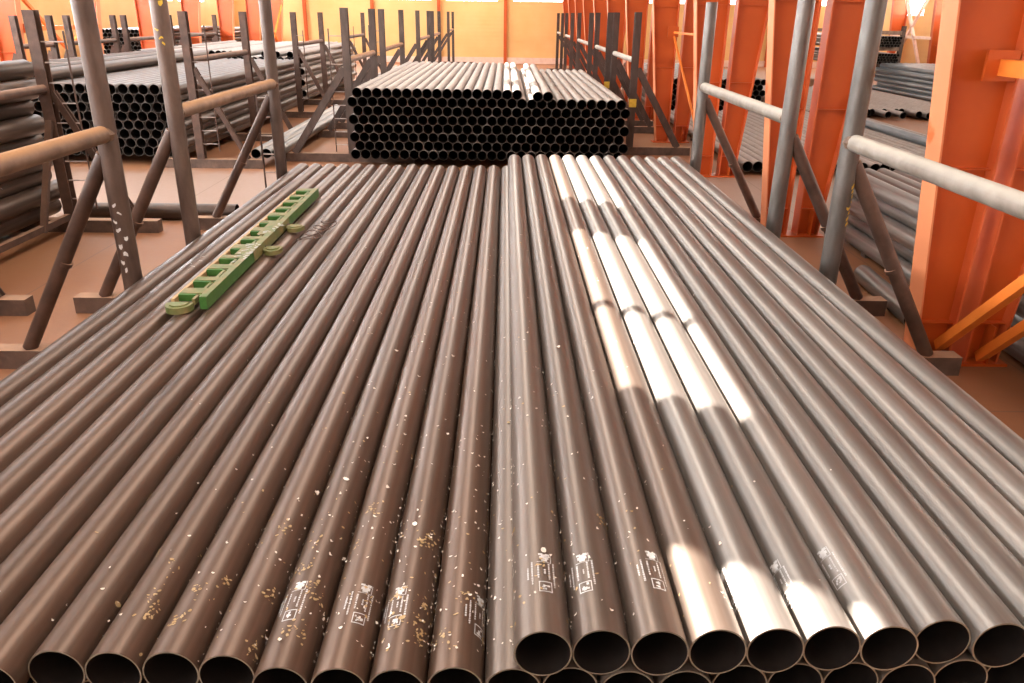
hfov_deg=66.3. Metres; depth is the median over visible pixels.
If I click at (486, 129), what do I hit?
pipe
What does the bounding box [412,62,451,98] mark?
pipe
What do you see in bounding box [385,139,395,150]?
pipe
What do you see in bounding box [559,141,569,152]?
pipe
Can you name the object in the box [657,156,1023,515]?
pipe
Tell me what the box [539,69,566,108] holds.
pipe
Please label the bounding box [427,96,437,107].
pipe
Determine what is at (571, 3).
steel column
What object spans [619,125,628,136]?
pipe
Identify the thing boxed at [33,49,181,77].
pipe
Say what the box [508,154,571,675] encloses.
pipe
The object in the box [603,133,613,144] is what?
pipe
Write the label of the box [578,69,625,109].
pipe
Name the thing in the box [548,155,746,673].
pipe
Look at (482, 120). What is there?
pipe
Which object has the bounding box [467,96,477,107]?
pipe
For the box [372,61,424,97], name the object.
pipe
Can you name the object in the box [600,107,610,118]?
pipe
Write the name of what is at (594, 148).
pipe
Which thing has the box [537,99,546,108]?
pipe
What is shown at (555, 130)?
pipe
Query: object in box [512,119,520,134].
pipe
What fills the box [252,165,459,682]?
pipe
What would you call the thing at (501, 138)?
pipe
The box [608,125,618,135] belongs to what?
pipe
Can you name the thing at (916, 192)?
pipe
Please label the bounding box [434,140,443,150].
pipe
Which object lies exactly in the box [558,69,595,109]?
pipe
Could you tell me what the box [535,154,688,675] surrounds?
pipe
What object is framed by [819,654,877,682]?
pipe
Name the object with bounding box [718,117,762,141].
pipe
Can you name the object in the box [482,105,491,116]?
pipe
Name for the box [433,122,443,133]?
pipe
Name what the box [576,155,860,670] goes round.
pipe
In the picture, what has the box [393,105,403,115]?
pipe
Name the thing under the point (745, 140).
pipe
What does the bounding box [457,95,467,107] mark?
pipe
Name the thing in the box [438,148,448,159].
pipe
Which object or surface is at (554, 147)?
pipe
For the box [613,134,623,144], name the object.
pipe
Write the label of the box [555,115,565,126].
pipe
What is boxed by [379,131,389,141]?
pipe
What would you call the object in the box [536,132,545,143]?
pipe
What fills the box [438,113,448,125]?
pipe
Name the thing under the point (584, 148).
pipe
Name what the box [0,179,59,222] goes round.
pipe
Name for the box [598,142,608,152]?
pipe
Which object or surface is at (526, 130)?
pipe
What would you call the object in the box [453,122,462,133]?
pipe
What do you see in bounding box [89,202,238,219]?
pipe
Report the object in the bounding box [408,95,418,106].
pipe
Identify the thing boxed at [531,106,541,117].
pipe
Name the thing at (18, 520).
pipe
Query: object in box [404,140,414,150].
pipe
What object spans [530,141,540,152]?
pipe
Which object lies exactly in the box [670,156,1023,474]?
pipe
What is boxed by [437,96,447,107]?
pipe
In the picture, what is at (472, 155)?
pipe
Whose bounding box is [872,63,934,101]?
pipes
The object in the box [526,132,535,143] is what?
pipe
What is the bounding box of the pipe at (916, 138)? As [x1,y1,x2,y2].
[865,119,926,145]
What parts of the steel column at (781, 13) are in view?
plate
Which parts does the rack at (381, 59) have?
post, rail, post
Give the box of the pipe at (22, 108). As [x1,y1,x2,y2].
[0,100,34,120]
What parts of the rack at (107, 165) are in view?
rail, post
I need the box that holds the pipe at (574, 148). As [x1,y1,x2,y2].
[569,142,579,152]
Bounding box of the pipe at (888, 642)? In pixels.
[589,155,917,669]
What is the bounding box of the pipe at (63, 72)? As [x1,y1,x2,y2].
[34,50,208,80]
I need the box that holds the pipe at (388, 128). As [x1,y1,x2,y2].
[384,122,394,133]
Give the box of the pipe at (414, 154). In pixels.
[409,148,419,159]
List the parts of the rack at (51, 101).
rail, floor rail, post, ladder rail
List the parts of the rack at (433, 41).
post, post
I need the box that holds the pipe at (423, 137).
[419,131,428,142]
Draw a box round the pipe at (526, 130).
[521,122,530,134]
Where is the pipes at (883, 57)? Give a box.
[813,47,899,63]
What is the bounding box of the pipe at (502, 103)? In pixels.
[497,86,506,108]
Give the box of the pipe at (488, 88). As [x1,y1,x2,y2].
[482,62,496,99]
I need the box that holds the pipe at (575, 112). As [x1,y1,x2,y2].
[570,106,580,117]
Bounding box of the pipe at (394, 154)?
[390,148,400,158]
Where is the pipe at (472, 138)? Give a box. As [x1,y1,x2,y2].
[468,130,477,143]
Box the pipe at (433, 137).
[428,131,438,142]
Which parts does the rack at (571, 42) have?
post, post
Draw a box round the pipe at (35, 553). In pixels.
[0,164,376,624]
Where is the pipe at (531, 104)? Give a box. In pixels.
[520,69,536,108]
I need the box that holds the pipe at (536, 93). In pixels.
[523,63,542,101]
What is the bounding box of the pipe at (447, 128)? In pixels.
[443,122,453,133]
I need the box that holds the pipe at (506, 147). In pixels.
[502,140,510,151]
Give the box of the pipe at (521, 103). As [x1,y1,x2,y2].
[517,69,526,108]
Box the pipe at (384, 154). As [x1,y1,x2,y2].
[380,148,391,159]
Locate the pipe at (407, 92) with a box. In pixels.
[402,62,444,98]
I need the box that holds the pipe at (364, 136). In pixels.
[360,131,370,141]
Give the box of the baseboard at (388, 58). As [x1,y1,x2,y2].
[354,56,816,67]
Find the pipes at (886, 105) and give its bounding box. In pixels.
[761,85,930,118]
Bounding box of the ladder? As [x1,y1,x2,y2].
[165,188,318,314]
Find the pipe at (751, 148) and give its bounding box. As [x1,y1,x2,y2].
[691,115,762,156]
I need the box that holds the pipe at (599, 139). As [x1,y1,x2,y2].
[593,134,603,144]
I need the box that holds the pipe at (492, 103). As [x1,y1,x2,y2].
[487,96,496,108]
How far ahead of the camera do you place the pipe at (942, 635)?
4.34 m
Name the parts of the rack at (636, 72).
post, rail, post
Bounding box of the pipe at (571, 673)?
[541,656,597,682]
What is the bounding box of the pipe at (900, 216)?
[853,189,916,230]
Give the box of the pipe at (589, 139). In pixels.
[584,133,594,144]
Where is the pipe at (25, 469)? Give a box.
[0,163,349,514]
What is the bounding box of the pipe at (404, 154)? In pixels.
[400,147,410,159]
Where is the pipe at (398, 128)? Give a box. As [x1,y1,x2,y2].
[393,122,404,133]
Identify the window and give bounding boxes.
[446,0,497,1]
[513,0,562,2]
[649,0,684,3]
[907,0,924,15]
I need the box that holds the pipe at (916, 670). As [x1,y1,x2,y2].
[875,655,935,682]
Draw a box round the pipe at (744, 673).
[709,656,766,682]
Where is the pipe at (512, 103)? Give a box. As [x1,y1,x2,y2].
[507,86,516,108]
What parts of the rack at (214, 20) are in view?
rail, post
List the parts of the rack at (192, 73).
post, ladder rail, rail, post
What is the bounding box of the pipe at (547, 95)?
[530,64,552,101]
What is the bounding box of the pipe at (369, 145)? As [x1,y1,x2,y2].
[365,139,375,150]
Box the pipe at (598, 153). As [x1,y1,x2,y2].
[592,151,603,159]
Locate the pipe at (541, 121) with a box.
[536,114,545,126]
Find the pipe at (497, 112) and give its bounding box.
[492,105,501,116]
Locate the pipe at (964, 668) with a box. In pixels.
[926,649,987,682]
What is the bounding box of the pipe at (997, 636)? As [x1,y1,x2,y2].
[616,155,1023,666]
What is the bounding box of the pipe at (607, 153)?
[602,150,612,156]
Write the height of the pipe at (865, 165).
0.258 m
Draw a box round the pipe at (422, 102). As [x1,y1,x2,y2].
[417,96,427,107]
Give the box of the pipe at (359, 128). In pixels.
[354,122,365,132]
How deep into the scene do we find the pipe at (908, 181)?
12.82 m
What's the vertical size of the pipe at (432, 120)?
0.243 m
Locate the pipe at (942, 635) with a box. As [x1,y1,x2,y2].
[603,155,970,663]
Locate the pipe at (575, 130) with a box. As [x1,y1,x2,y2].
[569,123,579,135]
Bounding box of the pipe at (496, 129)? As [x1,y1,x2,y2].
[492,123,501,134]
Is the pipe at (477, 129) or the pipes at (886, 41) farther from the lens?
the pipes at (886, 41)
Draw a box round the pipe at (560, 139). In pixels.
[555,132,564,144]
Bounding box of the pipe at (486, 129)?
[482,123,491,134]
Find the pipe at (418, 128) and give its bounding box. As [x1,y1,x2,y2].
[413,123,424,133]
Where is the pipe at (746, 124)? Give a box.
[718,111,836,171]
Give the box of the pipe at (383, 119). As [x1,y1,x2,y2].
[378,113,388,124]
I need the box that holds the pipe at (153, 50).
[30,49,155,63]
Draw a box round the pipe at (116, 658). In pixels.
[85,164,418,682]
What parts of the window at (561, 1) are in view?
pane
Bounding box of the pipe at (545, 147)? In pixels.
[540,140,549,152]
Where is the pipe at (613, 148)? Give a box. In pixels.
[608,142,618,153]
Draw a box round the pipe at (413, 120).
[408,114,418,124]
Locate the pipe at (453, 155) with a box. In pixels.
[448,149,458,159]
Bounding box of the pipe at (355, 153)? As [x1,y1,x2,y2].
[351,148,361,158]
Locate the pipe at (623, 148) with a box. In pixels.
[617,142,627,153]
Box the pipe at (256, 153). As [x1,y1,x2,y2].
[251,104,338,158]
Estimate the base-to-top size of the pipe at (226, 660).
0.243 m
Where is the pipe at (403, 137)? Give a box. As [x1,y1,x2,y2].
[399,131,409,142]
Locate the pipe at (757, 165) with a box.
[671,110,762,171]
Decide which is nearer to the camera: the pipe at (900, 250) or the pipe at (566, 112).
the pipe at (900, 250)
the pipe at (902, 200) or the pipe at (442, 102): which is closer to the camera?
the pipe at (902, 200)
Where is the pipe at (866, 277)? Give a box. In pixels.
[853,265,905,324]
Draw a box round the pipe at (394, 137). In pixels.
[389,131,399,141]
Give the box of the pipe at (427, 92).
[422,62,457,98]
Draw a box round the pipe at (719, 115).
[718,113,763,138]
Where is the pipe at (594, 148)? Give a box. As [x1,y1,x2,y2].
[588,141,598,153]
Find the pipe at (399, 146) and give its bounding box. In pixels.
[394,140,405,150]
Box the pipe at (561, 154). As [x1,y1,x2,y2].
[554,150,564,158]
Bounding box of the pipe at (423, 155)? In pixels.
[419,148,429,159]
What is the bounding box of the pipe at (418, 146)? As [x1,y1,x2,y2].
[414,139,424,151]
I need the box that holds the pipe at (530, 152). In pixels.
[525,149,535,158]
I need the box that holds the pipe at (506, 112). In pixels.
[502,105,511,116]
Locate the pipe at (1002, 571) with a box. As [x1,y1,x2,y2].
[630,156,1023,625]
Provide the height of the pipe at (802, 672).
0.243 m
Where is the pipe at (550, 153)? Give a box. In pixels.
[545,149,554,159]
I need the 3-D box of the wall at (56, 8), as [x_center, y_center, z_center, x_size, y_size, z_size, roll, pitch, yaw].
[-21.610,-11.213,23.328,0.150,9.400,80.000,1,23,-1]
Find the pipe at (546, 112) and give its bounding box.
[541,106,550,117]
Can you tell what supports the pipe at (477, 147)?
on the pipe at (472, 155)
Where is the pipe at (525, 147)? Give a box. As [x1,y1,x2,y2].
[521,141,530,151]
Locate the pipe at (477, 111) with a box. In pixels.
[472,105,482,116]
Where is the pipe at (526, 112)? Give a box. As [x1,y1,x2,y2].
[521,106,531,117]
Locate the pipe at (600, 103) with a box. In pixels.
[565,69,605,109]
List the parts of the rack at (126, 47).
post, rail, post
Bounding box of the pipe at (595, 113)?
[589,107,600,118]
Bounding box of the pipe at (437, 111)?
[433,104,443,116]
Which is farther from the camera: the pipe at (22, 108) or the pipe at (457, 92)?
the pipe at (457, 92)
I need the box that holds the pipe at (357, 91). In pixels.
[352,61,412,97]
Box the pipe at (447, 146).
[443,140,453,150]
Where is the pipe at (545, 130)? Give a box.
[540,123,550,135]
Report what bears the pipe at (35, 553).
on the pipes at (30, 680)
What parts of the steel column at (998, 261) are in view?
plate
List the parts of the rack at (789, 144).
post, rail, post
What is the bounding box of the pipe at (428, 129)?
[423,122,433,133]
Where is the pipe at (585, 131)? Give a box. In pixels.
[579,124,589,135]
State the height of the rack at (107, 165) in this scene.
4.050 m
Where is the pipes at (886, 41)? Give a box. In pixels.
[816,32,902,46]
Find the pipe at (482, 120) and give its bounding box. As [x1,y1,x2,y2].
[477,114,487,125]
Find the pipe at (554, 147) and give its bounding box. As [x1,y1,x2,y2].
[550,140,559,152]
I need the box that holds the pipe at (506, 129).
[502,123,511,134]
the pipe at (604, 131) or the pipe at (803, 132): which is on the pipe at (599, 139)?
the pipe at (604, 131)
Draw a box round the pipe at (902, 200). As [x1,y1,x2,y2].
[867,174,919,218]
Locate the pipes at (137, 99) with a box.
[31,58,297,155]
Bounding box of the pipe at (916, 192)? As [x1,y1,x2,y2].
[865,168,920,197]
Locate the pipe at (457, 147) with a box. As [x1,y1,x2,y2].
[453,140,463,151]
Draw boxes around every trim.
[302,0,308,40]
[370,0,373,8]
[437,0,440,14]
[503,0,506,63]
[764,43,766,66]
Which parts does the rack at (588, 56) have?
post, rail, post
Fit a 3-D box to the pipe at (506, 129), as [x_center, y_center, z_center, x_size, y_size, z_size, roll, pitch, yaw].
[-0.171,-7.487,24.817,0.243,0.243,11.500,1,23,-1]
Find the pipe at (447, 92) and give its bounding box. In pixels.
[442,62,470,98]
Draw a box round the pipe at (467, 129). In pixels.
[462,121,472,134]
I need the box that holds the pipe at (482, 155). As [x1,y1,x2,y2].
[477,149,487,160]
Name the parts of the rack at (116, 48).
post, rail, post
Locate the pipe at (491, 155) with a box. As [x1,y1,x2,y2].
[487,149,496,160]
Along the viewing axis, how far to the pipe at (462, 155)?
20.09 m
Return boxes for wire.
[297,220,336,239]
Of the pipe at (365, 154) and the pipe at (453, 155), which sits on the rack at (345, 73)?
the pipe at (365, 154)
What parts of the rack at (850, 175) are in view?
post, rail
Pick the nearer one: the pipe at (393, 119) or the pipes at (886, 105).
the pipe at (393, 119)
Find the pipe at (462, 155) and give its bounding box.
[458,148,467,160]
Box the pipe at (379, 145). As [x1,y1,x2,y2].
[375,139,385,150]
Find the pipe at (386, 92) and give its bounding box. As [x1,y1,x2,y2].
[382,61,431,97]
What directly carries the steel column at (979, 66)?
on the floor
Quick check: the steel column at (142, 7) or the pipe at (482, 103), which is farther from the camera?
the steel column at (142, 7)
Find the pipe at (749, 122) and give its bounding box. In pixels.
[721,110,837,164]
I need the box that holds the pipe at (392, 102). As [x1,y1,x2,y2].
[388,96,398,106]
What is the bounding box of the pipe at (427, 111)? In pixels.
[423,104,433,116]
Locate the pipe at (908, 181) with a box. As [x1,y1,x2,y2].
[877,168,921,189]
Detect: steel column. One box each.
[0,0,100,60]
[94,0,103,53]
[134,0,155,48]
[180,0,201,43]
[216,0,234,40]
[245,0,260,40]
[271,0,282,41]
[563,0,569,65]
[568,0,576,68]
[575,0,585,68]
[583,0,594,72]
[593,0,606,85]
[607,0,625,90]
[624,1,648,101]
[625,0,648,119]
[644,11,653,119]
[651,0,693,142]
[673,0,693,142]
[693,0,730,176]
[712,0,768,177]
[760,0,821,236]
[787,0,864,237]
[887,0,909,52]
[890,0,942,63]
[903,0,1023,350]
[951,79,1023,366]
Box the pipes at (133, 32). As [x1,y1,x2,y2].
[102,26,220,53]
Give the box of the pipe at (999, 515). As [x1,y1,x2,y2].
[644,156,1023,565]
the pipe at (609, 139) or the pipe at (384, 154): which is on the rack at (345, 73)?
the pipe at (384, 154)
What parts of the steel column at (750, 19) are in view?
plate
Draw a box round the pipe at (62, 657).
[28,165,404,682]
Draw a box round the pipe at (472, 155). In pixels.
[468,148,477,160]
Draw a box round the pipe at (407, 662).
[369,165,486,682]
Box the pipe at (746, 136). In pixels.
[720,121,798,172]
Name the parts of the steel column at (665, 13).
plate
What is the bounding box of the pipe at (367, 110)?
[363,104,373,115]
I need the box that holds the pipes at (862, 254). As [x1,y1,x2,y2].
[850,214,1011,326]
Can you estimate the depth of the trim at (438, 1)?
60.31 m
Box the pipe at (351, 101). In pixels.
[347,96,357,106]
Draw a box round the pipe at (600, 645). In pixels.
[521,154,629,674]
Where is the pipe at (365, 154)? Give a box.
[361,148,370,158]
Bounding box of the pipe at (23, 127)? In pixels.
[0,114,44,143]
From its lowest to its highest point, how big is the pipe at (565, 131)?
0.243 m
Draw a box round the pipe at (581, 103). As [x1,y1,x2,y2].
[552,69,586,109]
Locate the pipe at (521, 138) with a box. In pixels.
[516,130,525,143]
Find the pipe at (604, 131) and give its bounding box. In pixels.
[599,125,609,136]
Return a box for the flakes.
[51,222,869,662]
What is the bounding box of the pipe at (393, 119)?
[388,113,398,124]
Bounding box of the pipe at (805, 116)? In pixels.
[804,115,924,157]
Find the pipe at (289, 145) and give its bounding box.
[272,109,345,155]
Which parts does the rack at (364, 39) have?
rail, post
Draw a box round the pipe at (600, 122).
[594,116,604,127]
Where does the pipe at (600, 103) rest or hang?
on the pipe at (595, 113)
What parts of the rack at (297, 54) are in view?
post, ladder rail, rail, post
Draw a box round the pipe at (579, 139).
[574,133,584,144]
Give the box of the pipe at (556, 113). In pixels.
[550,106,561,118]
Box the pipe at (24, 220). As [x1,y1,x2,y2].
[0,199,61,237]
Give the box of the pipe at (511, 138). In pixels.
[507,131,515,143]
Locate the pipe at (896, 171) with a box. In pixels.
[893,169,921,182]
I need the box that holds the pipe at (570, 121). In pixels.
[565,115,575,126]
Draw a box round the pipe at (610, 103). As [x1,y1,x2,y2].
[571,69,615,109]
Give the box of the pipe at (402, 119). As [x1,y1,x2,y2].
[398,114,408,124]
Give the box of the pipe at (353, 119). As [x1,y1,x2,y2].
[348,113,358,124]
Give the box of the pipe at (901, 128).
[866,118,926,136]
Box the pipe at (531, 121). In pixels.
[526,114,535,126]
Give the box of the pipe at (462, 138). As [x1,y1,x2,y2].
[458,130,467,142]
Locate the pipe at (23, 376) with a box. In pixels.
[0,163,308,406]
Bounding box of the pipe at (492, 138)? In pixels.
[487,132,496,143]
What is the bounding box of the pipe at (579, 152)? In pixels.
[573,150,582,159]
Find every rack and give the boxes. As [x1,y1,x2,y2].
[0,0,142,368]
[0,10,162,315]
[8,15,60,59]
[62,15,121,57]
[73,0,286,312]
[119,15,175,51]
[152,11,292,168]
[179,15,218,44]
[284,12,343,117]
[286,8,414,162]
[336,9,404,128]
[336,13,380,92]
[405,10,430,62]
[421,11,440,62]
[435,12,472,63]
[546,13,580,70]
[563,13,591,76]
[575,13,627,103]
[592,12,652,125]
[609,12,689,155]
[690,0,886,315]
[815,26,906,66]
[819,0,1023,375]
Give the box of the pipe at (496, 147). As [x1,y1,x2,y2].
[492,141,501,151]
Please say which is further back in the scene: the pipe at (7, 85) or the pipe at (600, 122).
the pipe at (600, 122)
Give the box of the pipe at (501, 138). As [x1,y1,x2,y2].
[497,132,506,143]
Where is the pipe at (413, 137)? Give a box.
[409,131,419,142]
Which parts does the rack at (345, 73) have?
ladder rail, post, rail, post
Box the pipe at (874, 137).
[805,113,924,155]
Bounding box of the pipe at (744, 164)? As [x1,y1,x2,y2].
[670,114,752,171]
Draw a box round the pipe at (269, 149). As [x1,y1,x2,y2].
[263,106,339,157]
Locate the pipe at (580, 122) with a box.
[574,115,585,126]
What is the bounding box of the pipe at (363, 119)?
[358,113,368,124]
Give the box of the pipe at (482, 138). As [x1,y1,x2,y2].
[477,132,487,143]
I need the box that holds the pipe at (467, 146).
[463,139,472,151]
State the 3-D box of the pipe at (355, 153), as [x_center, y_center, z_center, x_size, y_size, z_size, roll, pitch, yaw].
[-3.968,-6.925,24.988,0.243,0.243,11.500,1,23,-1]
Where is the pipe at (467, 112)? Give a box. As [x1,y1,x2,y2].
[462,105,472,116]
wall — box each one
[20,0,218,61]
[234,0,825,61]
[879,0,933,62]
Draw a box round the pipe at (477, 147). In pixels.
[472,140,482,151]
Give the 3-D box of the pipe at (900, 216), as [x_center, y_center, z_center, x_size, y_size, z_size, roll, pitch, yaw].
[5.977,-0.515,8.552,0.270,0.269,11.200,1,23,0]
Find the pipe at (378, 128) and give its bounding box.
[374,122,385,133]
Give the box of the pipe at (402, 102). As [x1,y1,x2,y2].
[398,96,408,106]
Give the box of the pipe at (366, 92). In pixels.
[362,61,418,97]
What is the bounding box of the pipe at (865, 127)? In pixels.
[865,127,925,146]
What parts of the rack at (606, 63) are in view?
post, rail, post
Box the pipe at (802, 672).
[764,656,822,682]
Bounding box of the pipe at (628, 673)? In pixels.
[597,654,653,682]
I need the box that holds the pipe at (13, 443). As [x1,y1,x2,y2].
[0,163,336,472]
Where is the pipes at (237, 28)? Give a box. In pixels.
[235,26,261,41]
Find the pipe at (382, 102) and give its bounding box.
[377,96,388,106]
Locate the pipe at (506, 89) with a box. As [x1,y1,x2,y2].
[502,62,511,99]
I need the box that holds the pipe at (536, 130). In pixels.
[531,123,540,135]
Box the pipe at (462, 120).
[457,114,467,125]
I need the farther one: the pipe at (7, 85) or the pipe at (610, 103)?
the pipe at (610, 103)
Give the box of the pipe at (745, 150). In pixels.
[673,110,762,163]
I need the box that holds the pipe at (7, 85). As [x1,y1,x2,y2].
[0,78,38,104]
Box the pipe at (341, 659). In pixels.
[311,165,472,682]
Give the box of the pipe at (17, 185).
[0,170,51,198]
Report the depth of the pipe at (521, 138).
19.95 m
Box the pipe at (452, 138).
[448,131,458,142]
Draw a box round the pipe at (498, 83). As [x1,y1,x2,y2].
[492,62,502,99]
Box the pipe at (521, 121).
[516,114,526,126]
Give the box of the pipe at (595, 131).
[589,124,599,135]
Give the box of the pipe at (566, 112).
[560,106,570,117]
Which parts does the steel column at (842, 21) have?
plate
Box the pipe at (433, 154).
[429,148,439,159]
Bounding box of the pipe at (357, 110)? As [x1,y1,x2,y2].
[353,105,363,115]
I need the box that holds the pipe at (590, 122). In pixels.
[584,116,595,127]
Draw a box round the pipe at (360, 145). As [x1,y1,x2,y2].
[355,140,365,150]
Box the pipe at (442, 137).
[438,131,448,142]
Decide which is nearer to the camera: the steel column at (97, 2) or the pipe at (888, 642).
the pipe at (888, 642)
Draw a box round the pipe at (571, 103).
[545,69,576,108]
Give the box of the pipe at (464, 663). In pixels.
[427,165,500,682]
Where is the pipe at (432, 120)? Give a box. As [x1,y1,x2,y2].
[428,113,438,125]
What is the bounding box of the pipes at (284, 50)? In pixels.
[137,40,356,100]
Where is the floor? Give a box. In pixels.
[0,62,1023,439]
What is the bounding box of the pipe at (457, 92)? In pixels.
[452,62,477,98]
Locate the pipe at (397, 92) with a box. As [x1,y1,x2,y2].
[392,62,438,97]
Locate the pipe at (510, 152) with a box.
[507,148,515,158]
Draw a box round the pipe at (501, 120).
[497,115,506,125]
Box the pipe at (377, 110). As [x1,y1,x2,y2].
[373,105,383,115]
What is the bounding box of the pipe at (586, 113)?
[580,107,590,118]
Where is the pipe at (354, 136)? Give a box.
[350,131,360,141]
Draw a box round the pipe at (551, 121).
[545,114,555,126]
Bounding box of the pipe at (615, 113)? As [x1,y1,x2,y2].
[610,108,619,118]
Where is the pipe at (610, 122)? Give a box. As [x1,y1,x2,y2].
[604,116,614,127]
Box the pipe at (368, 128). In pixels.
[364,122,375,133]
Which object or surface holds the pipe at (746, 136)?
on the bearer
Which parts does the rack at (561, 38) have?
post, post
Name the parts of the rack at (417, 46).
post, rail, post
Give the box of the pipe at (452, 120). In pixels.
[448,114,457,125]
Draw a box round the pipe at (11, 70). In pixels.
[0,59,34,81]
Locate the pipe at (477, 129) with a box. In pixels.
[472,122,482,134]
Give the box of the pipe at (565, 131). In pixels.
[560,124,570,135]
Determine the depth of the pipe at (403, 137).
19.86 m
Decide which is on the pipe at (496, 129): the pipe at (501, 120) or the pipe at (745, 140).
the pipe at (501, 120)
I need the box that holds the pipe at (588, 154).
[583,150,592,158]
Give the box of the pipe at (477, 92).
[472,62,490,98]
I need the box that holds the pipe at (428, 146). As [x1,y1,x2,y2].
[424,139,433,150]
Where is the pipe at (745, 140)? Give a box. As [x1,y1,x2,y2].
[742,137,762,151]
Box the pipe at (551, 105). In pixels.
[547,97,556,108]
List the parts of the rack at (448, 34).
post, post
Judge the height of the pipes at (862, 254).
1.030 m
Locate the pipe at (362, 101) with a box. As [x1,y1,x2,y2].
[357,96,369,106]
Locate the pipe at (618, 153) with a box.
[612,151,621,158]
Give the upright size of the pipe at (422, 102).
0.243 m
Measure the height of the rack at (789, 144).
3.870 m
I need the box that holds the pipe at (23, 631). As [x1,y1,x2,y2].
[0,164,390,682]
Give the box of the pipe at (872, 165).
[748,112,879,170]
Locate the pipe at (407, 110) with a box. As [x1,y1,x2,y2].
[403,105,413,115]
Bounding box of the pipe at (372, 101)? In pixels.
[368,96,377,106]
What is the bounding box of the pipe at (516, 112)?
[512,106,521,117]
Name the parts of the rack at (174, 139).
post, rail, ladder rail, post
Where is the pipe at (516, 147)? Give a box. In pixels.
[511,139,520,152]
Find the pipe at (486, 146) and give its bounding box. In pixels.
[482,141,491,151]
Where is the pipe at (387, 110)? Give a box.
[383,105,393,115]
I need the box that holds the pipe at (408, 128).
[403,122,414,133]
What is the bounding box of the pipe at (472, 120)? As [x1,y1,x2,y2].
[467,113,477,125]
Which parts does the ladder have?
tread plate, tread plate, tread plate, rail, tread plate, tread plate, plate, rail, tread plate, tread plate, plate, splice plate, tread plate, tread plate, tread plate, tread plate, tread plate, rail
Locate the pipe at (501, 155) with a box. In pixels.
[497,149,505,160]
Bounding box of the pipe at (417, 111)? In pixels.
[413,105,423,116]
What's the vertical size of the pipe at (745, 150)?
0.258 m
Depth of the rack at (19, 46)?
24.25 m
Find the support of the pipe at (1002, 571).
on the pipe at (1014, 672)
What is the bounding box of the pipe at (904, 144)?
[805,111,924,152]
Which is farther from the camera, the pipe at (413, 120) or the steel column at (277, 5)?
the steel column at (277, 5)
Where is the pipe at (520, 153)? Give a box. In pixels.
[516,149,525,159]
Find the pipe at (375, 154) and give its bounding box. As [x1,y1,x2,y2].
[371,148,380,158]
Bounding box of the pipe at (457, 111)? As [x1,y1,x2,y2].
[452,104,462,116]
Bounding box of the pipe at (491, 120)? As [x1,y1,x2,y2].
[487,114,496,125]
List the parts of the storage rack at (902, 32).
post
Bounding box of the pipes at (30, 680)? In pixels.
[27,178,500,682]
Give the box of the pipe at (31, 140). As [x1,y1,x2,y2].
[0,134,43,152]
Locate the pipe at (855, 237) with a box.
[844,223,1023,363]
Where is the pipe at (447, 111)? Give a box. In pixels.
[442,105,452,116]
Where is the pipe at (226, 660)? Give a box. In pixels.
[198,165,445,682]
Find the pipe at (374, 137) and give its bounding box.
[369,131,380,141]
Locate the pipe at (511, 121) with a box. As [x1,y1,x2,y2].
[507,114,516,126]
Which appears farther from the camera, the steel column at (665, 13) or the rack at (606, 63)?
the rack at (606, 63)
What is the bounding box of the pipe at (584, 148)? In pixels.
[578,141,588,152]
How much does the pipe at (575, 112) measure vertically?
0.243 m
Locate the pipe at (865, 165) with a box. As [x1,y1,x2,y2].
[747,114,867,168]
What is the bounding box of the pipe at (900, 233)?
[849,197,1023,318]
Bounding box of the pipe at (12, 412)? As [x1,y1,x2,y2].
[0,163,322,437]
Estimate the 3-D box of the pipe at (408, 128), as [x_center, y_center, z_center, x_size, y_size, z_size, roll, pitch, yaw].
[-2.615,-7.486,24.730,0.243,0.243,11.500,1,23,-1]
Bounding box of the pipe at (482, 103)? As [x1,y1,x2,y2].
[477,96,487,107]
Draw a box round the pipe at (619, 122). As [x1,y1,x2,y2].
[613,116,624,127]
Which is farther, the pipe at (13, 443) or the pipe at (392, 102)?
the pipe at (392, 102)
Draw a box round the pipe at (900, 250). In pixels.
[848,214,1022,326]
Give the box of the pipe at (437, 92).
[432,62,463,98]
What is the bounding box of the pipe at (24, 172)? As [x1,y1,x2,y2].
[0,160,53,183]
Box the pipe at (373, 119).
[368,113,378,124]
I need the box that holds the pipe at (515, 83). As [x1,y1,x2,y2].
[510,63,521,99]
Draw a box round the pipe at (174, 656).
[142,165,432,682]
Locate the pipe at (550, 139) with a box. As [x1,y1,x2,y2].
[545,133,554,143]
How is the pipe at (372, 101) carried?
on the pipe at (367, 110)
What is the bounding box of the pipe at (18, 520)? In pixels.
[0,163,363,563]
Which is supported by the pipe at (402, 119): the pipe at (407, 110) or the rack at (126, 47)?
the pipe at (407, 110)
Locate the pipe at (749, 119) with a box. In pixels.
[746,117,804,144]
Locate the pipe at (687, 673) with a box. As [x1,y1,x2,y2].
[653,656,710,682]
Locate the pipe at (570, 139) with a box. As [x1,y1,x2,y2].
[564,132,574,144]
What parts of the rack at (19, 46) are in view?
post, rail, post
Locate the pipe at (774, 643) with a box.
[562,154,803,672]
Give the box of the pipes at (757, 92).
[621,62,765,110]
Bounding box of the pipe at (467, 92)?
[462,62,483,98]
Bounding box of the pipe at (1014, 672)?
[985,655,1023,682]
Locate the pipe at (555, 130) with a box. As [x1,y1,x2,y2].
[550,124,560,135]
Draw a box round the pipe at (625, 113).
[618,108,629,118]
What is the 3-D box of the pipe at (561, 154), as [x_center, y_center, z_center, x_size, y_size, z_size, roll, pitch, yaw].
[1.166,-6.862,25.014,0.243,0.243,11.500,1,23,-1]
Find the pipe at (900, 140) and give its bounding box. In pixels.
[864,128,925,149]
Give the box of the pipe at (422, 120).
[418,114,428,125]
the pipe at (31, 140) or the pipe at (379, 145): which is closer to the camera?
the pipe at (31, 140)
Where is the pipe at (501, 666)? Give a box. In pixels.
[485,166,540,682]
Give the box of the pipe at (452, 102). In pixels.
[447,96,457,107]
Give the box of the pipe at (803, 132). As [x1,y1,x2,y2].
[748,111,889,169]

